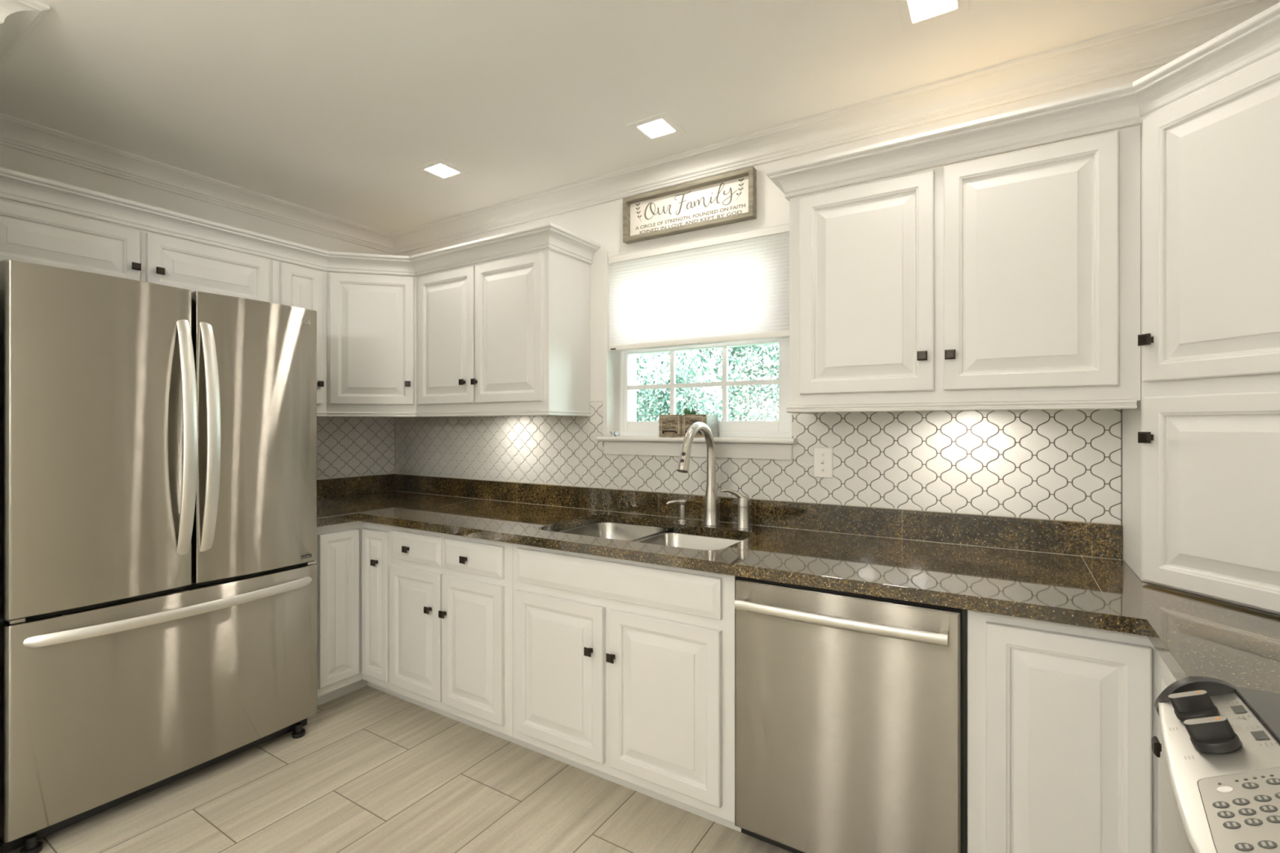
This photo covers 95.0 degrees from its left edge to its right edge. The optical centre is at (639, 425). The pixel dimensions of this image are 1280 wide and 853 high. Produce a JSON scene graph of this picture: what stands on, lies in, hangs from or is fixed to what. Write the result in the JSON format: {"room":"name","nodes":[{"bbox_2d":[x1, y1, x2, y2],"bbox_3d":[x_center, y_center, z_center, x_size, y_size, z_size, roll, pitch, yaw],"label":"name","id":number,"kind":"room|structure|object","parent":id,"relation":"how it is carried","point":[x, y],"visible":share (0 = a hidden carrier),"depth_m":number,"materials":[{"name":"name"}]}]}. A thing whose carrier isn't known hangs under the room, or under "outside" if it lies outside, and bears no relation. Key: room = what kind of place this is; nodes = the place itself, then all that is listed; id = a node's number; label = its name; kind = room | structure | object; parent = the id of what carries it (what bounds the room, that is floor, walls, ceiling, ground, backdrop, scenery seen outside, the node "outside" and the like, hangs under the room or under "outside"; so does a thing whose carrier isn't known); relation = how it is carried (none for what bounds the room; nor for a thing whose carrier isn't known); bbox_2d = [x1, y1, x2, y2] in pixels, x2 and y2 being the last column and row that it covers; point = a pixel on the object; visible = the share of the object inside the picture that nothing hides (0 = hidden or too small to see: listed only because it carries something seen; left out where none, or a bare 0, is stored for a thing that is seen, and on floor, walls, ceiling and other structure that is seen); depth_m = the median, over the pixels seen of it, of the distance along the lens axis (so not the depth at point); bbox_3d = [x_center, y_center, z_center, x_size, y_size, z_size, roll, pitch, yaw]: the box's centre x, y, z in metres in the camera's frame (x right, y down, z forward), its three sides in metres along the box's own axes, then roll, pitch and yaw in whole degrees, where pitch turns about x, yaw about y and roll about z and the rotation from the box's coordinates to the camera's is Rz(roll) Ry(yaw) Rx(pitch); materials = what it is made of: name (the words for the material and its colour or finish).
{"room":"kitchen","nodes":[
{"label":"kitchen","id":0,"kind":"room"},
{"bbox_2d":[0,144,395,479],"bbox_3d":[-3.033,0.060,1.413,0.120,2.440,5.815,0,0,32],"label":"wall","id":1,"kind":"structure","parent":0,"point":[11,158],"depth_m":2.67,"materials":[{"name":"white paint"}]},
{"bbox_2d":[0,197,271,302],"bbox_3d":[-2.120,-0.659,2.425,0.349,0.258,1.000,0,0,32],"label":"upper cabinet","id":2,"kind":"object","parent":1,"relation":"attached to","point":[29,233],"visible":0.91,"depth_m":2.31,"materials":[{"name":"white paint"}]},
{"bbox_2d":[271,259,327,417],"bbox_3d":[-1.784,-0.416,2.961,0.349,0.744,0.264,0,0,32],"label":"upper cabinet","id":3,"kind":"object","parent":1,"relation":"attached to","point":[292,285],"visible":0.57,"depth_m":2.92,"materials":[{"name":"white paint"}]},
{"bbox_2d":[316,417,395,479],"bbox_3d":[-1.783,0.120,3.288,0.006,0.368,0.929,0,0,32],"label":"tile backsplash","id":4,"kind":"structure","parent":1,"relation":"attached to","point":[347,446],"depth_m":3.45,"materials":[{"name":"white tile"}]},
{"bbox_2d":[0,0,1279,254],"bbox_3d":[-1.234,-1.116,0.245,4.168,0.088,5.505,0,0,32],"label":"trim","id":5,"kind":"structure","parent":1,"relation":"attached to","point":[1157,42],"depth_m":2.27,"materials":[{"name":"white paint"}]},
{"bbox_2d":[0,685,792,852],"bbox_3d":[-1.216,1.330,0.275,4.408,0.100,5.815,0,0,32],"label":"floor","id":6,"kind":"structure","parent":0,"point":[373,771],"depth_m":1.98,"materials":[{"name":"beige tile"}]},
{"bbox_2d":[0,259,316,852],"bbox_3d":[-1.880,0.401,2.251,0.844,1.758,0.902,0,0,32],"label":"refrigerator","id":7,"kind":"object","parent":6,"relation":"on","point":[158,442],"visible":1,"depth_m":1.95,"materials":[{"name":"grey metal"}]},
{"bbox_2d":[315,520,404,706],"bbox_3d":[-1.407,0.862,3.061,0.883,0.835,0.912,0,0,32],"label":"base cabinet","id":8,"kind":"object","parent":6,"relation":"on","point":[353,560],"visible":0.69,"depth_m":2.69,"materials":[{"name":"white paint"}]},
{"bbox_2d":[389,525,525,747],"bbox_3d":[-0.653,0.862,2.720,0.754,0.835,0.689,0,0,32],"label":"base cabinet","id":9,"kind":"object","parent":6,"relation":"on","point":[451,596],"visible":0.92,"depth_m":2.43,"materials":[{"name":"white paint"}]},
{"bbox_2d":[512,543,741,832],"bbox_3d":[0.057,0.862,2.276,0.920,0.835,0.689,0,0,32],"label":"base cabinet","id":10,"kind":"object","parent":6,"relation":"on","point":[624,670],"visible":0.89,"depth_m":1.97,"materials":[{"name":"white paint"}]},
{"bbox_2d":[734,576,967,852],"bbox_3d":[0.687,0.862,1.831,0.610,0.834,0.666,0,0,32],"label":"dishwasher","id":11,"kind":"object","parent":6,"relation":"on","point":[851,709],"visible":0.98,"depth_m":1.58,"materials":[{"name":"silver metal"}]},
{"bbox_2d":[967,609,1176,852],"bbox_3d":[1.301,0.862,1.302,0.990,0.835,1.018,0,0,32],"label":"base cabinet","id":12,"kind":"object","parent":6,"relation":"on","point":[1064,734],"visible":0.5,"depth_m":1.34,"materials":[{"name":"white paint"}]},
{"bbox_2d":[316,490,1279,693],"bbox_3d":[-0.048,0.426,2.139,4.167,0.035,1.034,0,0,32],"label":"countertop","id":13,"kind":"structure","parent":12,"relation":"on","point":[1193,634],"depth_m":1.67,"materials":[{"name":"brown stone"}]},
{"bbox_2d":[316,474,394,498],"bbox_3d":[-1.777,0.357,3.285,0.020,0.104,0.926,0,0,32],"label":"granite upstand","id":14,"kind":"object","parent":13,"relation":"on","point":[335,487],"visible":0.56,"depth_m":3.43,"materials":[{"name":"brown stone"}]},
{"bbox_2d":[555,521,742,550],"bbox_3d":[0.036,0.547,2.307,0.818,0.203,0.504,0,0,32],"label":"sink","id":15,"kind":"object","parent":13,"relation":"in","point":[609,530],"visible":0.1,"depth_m":2.48,"materials":[{"name":"grey metal"}]},
{"bbox_2d":[555,521,668,541],"bbox_3d":[-0.147,0.547,2.422,0.387,0.203,0.504,0,0,32],"label":"basin","id":16,"kind":"object","parent":15,"relation":"in","point":[609,530],"depth_m":2.63,"materials":[{"name":"silver metal"}]},
{"bbox_2d":[633,532,742,550],"bbox_3d":[0.180,0.547,2.170,0.428,0.203,0.424,0,0,32],"label":"basin","id":17,"kind":"object","parent":15,"relation":"in","point":[668,539],"depth_m":2.37,"materials":[{"name":"silver metal"}]},
{"bbox_2d":[665,499,688,522],"bbox_3d":[0.159,0.362,2.474,0.098,0.093,0.045,0,0,-35],"label":"soap dispenser","id":18,"kind":"object","parent":13,"relation":"on","point":[682,503],"visible":1,"depth_m":2.47,"materials":[{"name":"silver metal"}]},
{"bbox_2d":[676,422,719,525],"bbox_3d":[0.230,0.197,2.315,0.064,0.422,0.306,0,0,32],"label":"faucet","id":19,"kind":"object","parent":13,"relation":"on","point":[711,504],"visible":1,"depth_m":2.39,"materials":[{"name":"silver metal"}]},
{"bbox_2d":[720,488,750,528],"bbox_3d":[0.380,0.331,2.343,0.122,0.156,0.055,0,0,0],"label":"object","id":20,"kind":"object","parent":13,"relation":"on","point":[743,504],"visible":1,"depth_m":2.32,"materials":[{"name":"silver metal"}]},
{"bbox_2d":[394,473,1122,559],"bbox_3d":[-0.029,0.356,2.725,3.537,0.105,0.021,0,0,32],"label":"granite upstand","id":21,"kind":"object","parent":13,"relation":"on","point":[1093,540],"visible":1,"depth_m":2.23,"materials":[{"name":"brown stone"}]},
{"bbox_2d":[1122,53,1279,614],"bbox_3d":[1.566,-0.192,1.378,0.622,1.200,0.610,0,0,32],"label":"cabinet","id":22,"kind":"object","parent":13,"relation":"on","point":[1201,442],"visible":0.95,"depth_m":1.37,"materials":[{"name":"white paint"}]},
{"bbox_2d":[1154,675,1279,852],"bbox_3d":[0.925,0.822,0.463,0.734,0.856,0.772,0,0,32],"label":"range","id":23,"kind":"object","parent":6,"relation":"on","point":[1220,740],"visible":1,"depth_m":0.76,"materials":[{"name":"grey paint"}]},
{"bbox_2d":[1161,738,1185,852],"bbox_3d":[0.929,0.834,0.464,0.729,0.832,0.755,0,0,32],"label":"oven","id":24,"kind":"object","parent":23,"relation":"in","point":[1173,750],"depth_m":0.79,"materials":[{"name":"white metal"}]},
{"bbox_2d":[1215,802,1226,806],"bbox_3d":[0.681,0.444,0.687,0.008,0.003,0.007,0,0,32],"label":"print","id":25,"kind":"object","parent":23,"relation":"on","point":[1217,804],"depth_m":0.69,"materials":[{"name":"grey"}]},
{"bbox_2d":[1220,812,1231,815],"bbox_3d":[0.670,0.445,0.671,0.008,0.003,0.007,0,0,32],"label":"print","id":26,"kind":"object","parent":23,"relation":"on","point":[1221,813],"depth_m":0.67,"materials":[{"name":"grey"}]},
{"bbox_2d":[1226,822,1237,826],"bbox_3d":[0.659,0.445,0.653,0.008,0.003,0.007,0,0,32],"label":"print","id":27,"kind":"object","parent":23,"relation":"on","point":[1228,824],"depth_m":0.65,"materials":[{"name":"grey"}]},
{"bbox_2d":[1235,799,1245,803],"bbox_3d":[0.698,0.437,0.681,0.008,0.003,0.007,0,0,32],"label":"print","id":28,"kind":"object","parent":23,"relation":"on","point":[1237,801],"depth_m":0.68,"materials":[{"name":"grey"}]},
{"bbox_2d":[1237,844,1249,848],"bbox_3d":[0.638,0.445,0.619,0.008,0.003,0.007,0,0,32],"label":"print","id":29,"kind":"object","parent":23,"relation":"on","point":[1239,846],"depth_m":0.62,"materials":[{"name":"grey"}]},
{"bbox_2d":[1241,808,1253,813],"bbox_3d":[0.687,0.437,0.664,0.008,0.003,0.007,0,0,32],"label":"print","id":30,"kind":"object","parent":23,"relation":"on","point":[1243,811],"depth_m":0.66,"materials":[{"name":"grey"}]},
{"bbox_2d":[1244,782,1255,786],"bbox_3d":[0.729,0.430,0.701,0.008,0.003,0.007,0,0,32],"label":"print","id":31,"kind":"object","parent":23,"relation":"on","point":[1246,784],"depth_m":0.70,"materials":[{"name":"grey"}]},
{"bbox_2d":[1247,819,1258,823],"bbox_3d":[0.676,0.437,0.647,0.008,0.003,0.007,0,0,32],"label":"print","id":32,"kind":"object","parent":23,"relation":"on","point":[1249,821],"depth_m":0.65,"materials":[{"name":"grey"}]},
{"bbox_2d":[1233,685,1279,746],"bbox_3d":[0.979,0.411,0.432,0.610,0.012,0.761,0,0,32],"label":"cooktop","id":33,"kind":"object","parent":23,"relation":"in","point":[1260,709],"depth_m":0.84,"materials":[{"name":"grey ceramic"}]},
{"bbox_2d":[1257,795,1267,799],"bbox_3d":[0.716,0.429,0.675,0.008,0.003,0.007,0,0,32],"label":"print","id":34,"kind":"object","parent":23,"relation":"on","point":[1259,797],"depth_m":0.67,"materials":[{"name":"grey"}]},
{"bbox_2d":[1260,841,1273,845],"bbox_3d":[0.655,0.437,0.612,0.008,0.003,0.007,0,0,32],"label":"print","id":35,"kind":"object","parent":23,"relation":"on","point":[1262,843],"depth_m":0.61,"materials":[{"name":"grey"}]},
{"bbox_2d":[1262,805,1274,809],"bbox_3d":[0.705,0.429,0.657,0.008,0.003,0.007,0,0,32],"label":"print","id":36,"kind":"object","parent":23,"relation":"on","point":[1264,807],"depth_m":0.66,"materials":[{"name":"grey"}]},
{"bbox_2d":[1268,778,1279,782],"bbox_3d":[0.750,0.421,0.693,0.008,0.003,0.007,0,0,32],"label":"print","id":37,"kind":"object","parent":23,"relation":"on","point":[1270,780],"depth_m":0.69,"materials":[{"name":"grey"}]},
{"bbox_2d":[1269,816,1279,820],"bbox_3d":[0.693,0.429,0.639,0.008,0.003,0.007,0,0,32],"label":"print","id":38,"kind":"object","parent":23,"relation":"on","point":[1271,818],"depth_m":0.64,"materials":[{"name":"grey"}]},
{"bbox_2d":[0,0,1226,233],"bbox_3d":[-1.216,-1.210,0.275,4.408,0.100,5.815,0,0,32],"label":"ceiling","id":39,"kind":"structure","parent":0,"point":[330,107],"depth_m":1.93,"materials":[{"name":"white paint"}]},
{"bbox_2d":[414,159,470,182],"bbox_3d":[-0.900,-1.158,2.670,0.170,0.003,0.170,0,0,32],"label":"recessed light","id":40,"kind":"object","parent":39,"relation":"in","point":[439,169],"visible":1,"depth_m":2.67,"materials":[{"name":"white paint"}]},
{"bbox_2d":[425,164,459,177],"bbox_3d":[-0.900,-1.159,2.670,0.106,0.001,0.106,0,0,32],"label":"diffuser","id":41,"kind":"object","parent":40,"relation":"attached to","point":[439,171],"depth_m":2.67,"materials":[{"name":"white plastic"}]},
{"bbox_2d":[626,112,685,143],"bbox_3d":[0.065,-1.158,2.289,0.170,0.003,0.170,0,0,32],"label":"recessed light","id":42,"kind":"object","parent":39,"relation":"in","point":[660,126],"visible":1,"depth_m":2.29,"materials":[{"name":"white paint"}]},
{"bbox_2d":[638,119,674,137],"bbox_3d":[0.065,-1.159,2.289,0.106,0.001,0.106,0,0,32],"label":"diffuser","id":43,"kind":"object","parent":42,"relation":"attached to","point":[654,128],"depth_m":2.29,"materials":[{"name":"white plastic"}]},
{"bbox_2d":[895,0,969,31],"bbox_3d":[0.803,-1.158,1.609,0.170,0.003,0.170,0,0,32],"label":"recessed light","id":44,"kind":"object","parent":39,"relation":"in","point":[913,14],"visible":1,"depth_m":1.64,"materials":[{"name":"white paint"}]},
{"bbox_2d":[909,0,955,21],"bbox_3d":[0.803,-1.159,1.609,0.106,0.001,0.106,0,0,32],"label":"diffuser","id":45,"kind":"object","parent":44,"relation":"attached to","point":[919,10],"depth_m":1.63,"materials":[{"name":"white plastic"}]},
{"bbox_2d":[741,828,804,852],"bbox_3d":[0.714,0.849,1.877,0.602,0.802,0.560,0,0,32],"label":"kickplate","id":46,"kind":"object","parent":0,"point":[792,850],"depth_m":1.75,"materials":[{"name":"black plastic"}]},
{"bbox_2d":[395,64,1164,533],"bbox_3d":[0.277,0.060,2.658,4.168,2.440,0.190,0,0,32],"label":"wall","id":47,"kind":"structure","parent":0,"point":[602,224],"depth_m":2.76,"materials":[{"name":"white paint"}]},
{"bbox_2d":[326,271,416,417],"bbox_3d":[-1.439,-0.416,3.257,0.622,0.744,0.615,0,0,32],"label":"upper cabinet","id":48,"kind":"object","parent":47,"relation":"attached to","point":[371,318],"visible":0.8,"depth_m":3.04,"materials":[{"name":"white paint"}]},
{"bbox_2d":[415,248,591,417],"bbox_3d":[-0.723,-0.416,2.965,0.926,0.744,0.350,0,0,32],"label":"upper cabinet","id":49,"kind":"object","parent":47,"relation":"attached to","point":[508,336],"visible":1,"depth_m":2.78,"materials":[{"name":"white paint"}]},
{"bbox_2d":[0,167,600,275],"bbox_3d":[-1.332,-0.832,2.648,2.281,0.087,0.853,0,0,-19],"label":"crown molding","id":50,"kind":"structure","parent":49,"relation":"on","point":[15,185],"depth_m":2.63,"materials":[{"name":"white paint"}]},
{"bbox_2d":[622,166,756,244],"bbox_3d":[0.200,-0.953,2.570,0.637,0.202,0.039,0,0,32],"label":"wall sign","id":51,"kind":"object","parent":47,"relation":"attached to","point":[729,197],"visible":1,"depth_m":2.56,"materials":[{"name":"grey wood"}]},
{"bbox_2d":[595,251,796,460],"bbox_3d":[0.257,-0.348,2.653,1.060,0.973,0.270,0,0,32],"label":"window","id":52,"kind":"structure","parent":47,"relation":"in","point":[762,440],"depth_m":2.62,"materials":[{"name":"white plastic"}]},
{"bbox_2d":[609,431,618,436],"bbox_3d":[-0.121,0.040,2.756,0.052,0.027,0.023,0,0,32],"label":"trinket","id":53,"kind":"object","parent":52,"relation":"on","point":[615,433],"visible":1,"depth_m":2.75,"materials":[{"name":"white ceramic"}]},
{"bbox_2d":[658,414,718,437],"bbox_3d":[0.211,0.003,2.603,0.231,0.099,0.141,0,0,32],"label":"planter box","id":54,"kind":"object","parent":52,"relation":"on","point":[669,425],"visible":0.7,"depth_m":2.56,"materials":[{"name":"brown wood"}]},
{"bbox_2d":[683,407,696,414],"bbox_3d":[0.218,-0.056,2.579,0.063,0.054,0.051,0,0,32],"label":"succulent","id":55,"kind":"object","parent":54,"relation":"in","point":[686,411],"visible":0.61,"depth_m":2.56,"materials":[{"name":"green plant"}]},
{"bbox_2d":[608,223,789,351],"bbox_3d":[0.236,-0.582,2.594,0.890,0.451,0.042,0,0,32],"label":"cellular shade","id":56,"kind":"object","parent":52,"relation":"attached to","point":[735,287],"visible":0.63,"depth_m":2.56,"materials":[{"name":"white fabric"}]},
{"bbox_2d":[395,401,1121,524],"bbox_3d":[-0.031,0.094,2.736,3.552,0.420,0.006,0,0,32],"label":"tile backsplash","id":57,"kind":"structure","parent":47,"relation":"attached to","point":[1051,464],"depth_m":2.18,"materials":[{"name":"white tile"}]},
{"bbox_2d":[813,447,832,478],"bbox_3d":[0.704,0.144,2.260,0.074,0.118,0.019,0,0,32],"label":"light switch","id":58,"kind":"object","parent":57,"relation":"attached to","point":[822,456],"visible":1,"depth_m":2.26,"materials":[{"name":"white plastic"}]},
{"bbox_2d":[786,124,1140,413],"bbox_3d":[0.981,-0.416,1.898,0.948,0.744,0.350,0,0,32],"label":"upper cabinet","id":59,"kind":"object","parent":47,"relation":"attached to","point":[1011,281],"visible":1,"depth_m":1.72,"materials":[{"name":"white paint"}]},
{"bbox_2d":[764,2,1279,201],"bbox_3d":[1.108,-0.832,1.593,0.373,0.087,1.723,0,0,-45],"label":"crown molding","id":60,"kind":"structure","parent":59,"relation":"on","point":[1255,41],"depth_m":1.61,"materials":[{"name":"white paint"}]},
{"label":"outside","id":61,"kind":"structure","parent":0,"visible":0},
{"bbox_3d":[4.012,1.805,12.059,22.000,0.150,19.300,0,0,32],"label":"lawn","id":62,"kind":"structure","parent":61,"visible":0},
{"bbox_2d":[636,352,680,420],"bbox_3d":[-0.682,-0.617,9.448,3.313,4.697,1.686,0,0,32],"label":"tree","id":63,"kind":"object","parent":62,"relation":"on","point":[659,357],"visible":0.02,"depth_m":9.08,"materials":[{"name":"green plant"}]},
{"bbox_2d":[636,351,728,421],"bbox_3d":[0.022,0.011,6.122,1.960,3.663,1.061,0,0,39],"label":"tree","id":64,"kind":"object","parent":62,"relation":"on","point":[664,409],"visible":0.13,"depth_m":5.77,"materials":[{"name":"green plant"}]},
{"bbox_2d":[640,343,778,421],"bbox_3d":[2.145,-0.935,11.273,5.381,5.333,2.232,0,0,32],"label":"tree","id":65,"kind":"object","parent":62,"relation":"on","point":[735,361],"visible":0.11,"depth_m":10.98,"materials":[{"name":"green plant"}]},
{"bbox_2d":[729,345,778,421],"bbox_3d":[0.892,0.559,4.769,1.372,2.482,1.146,0,0,-13],"label":"shrub","id":66,"kind":"object","parent":62,"relation":"on","point":[767,410],"visible":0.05,"depth_m":4.88,"materials":[{"name":"green plant"}]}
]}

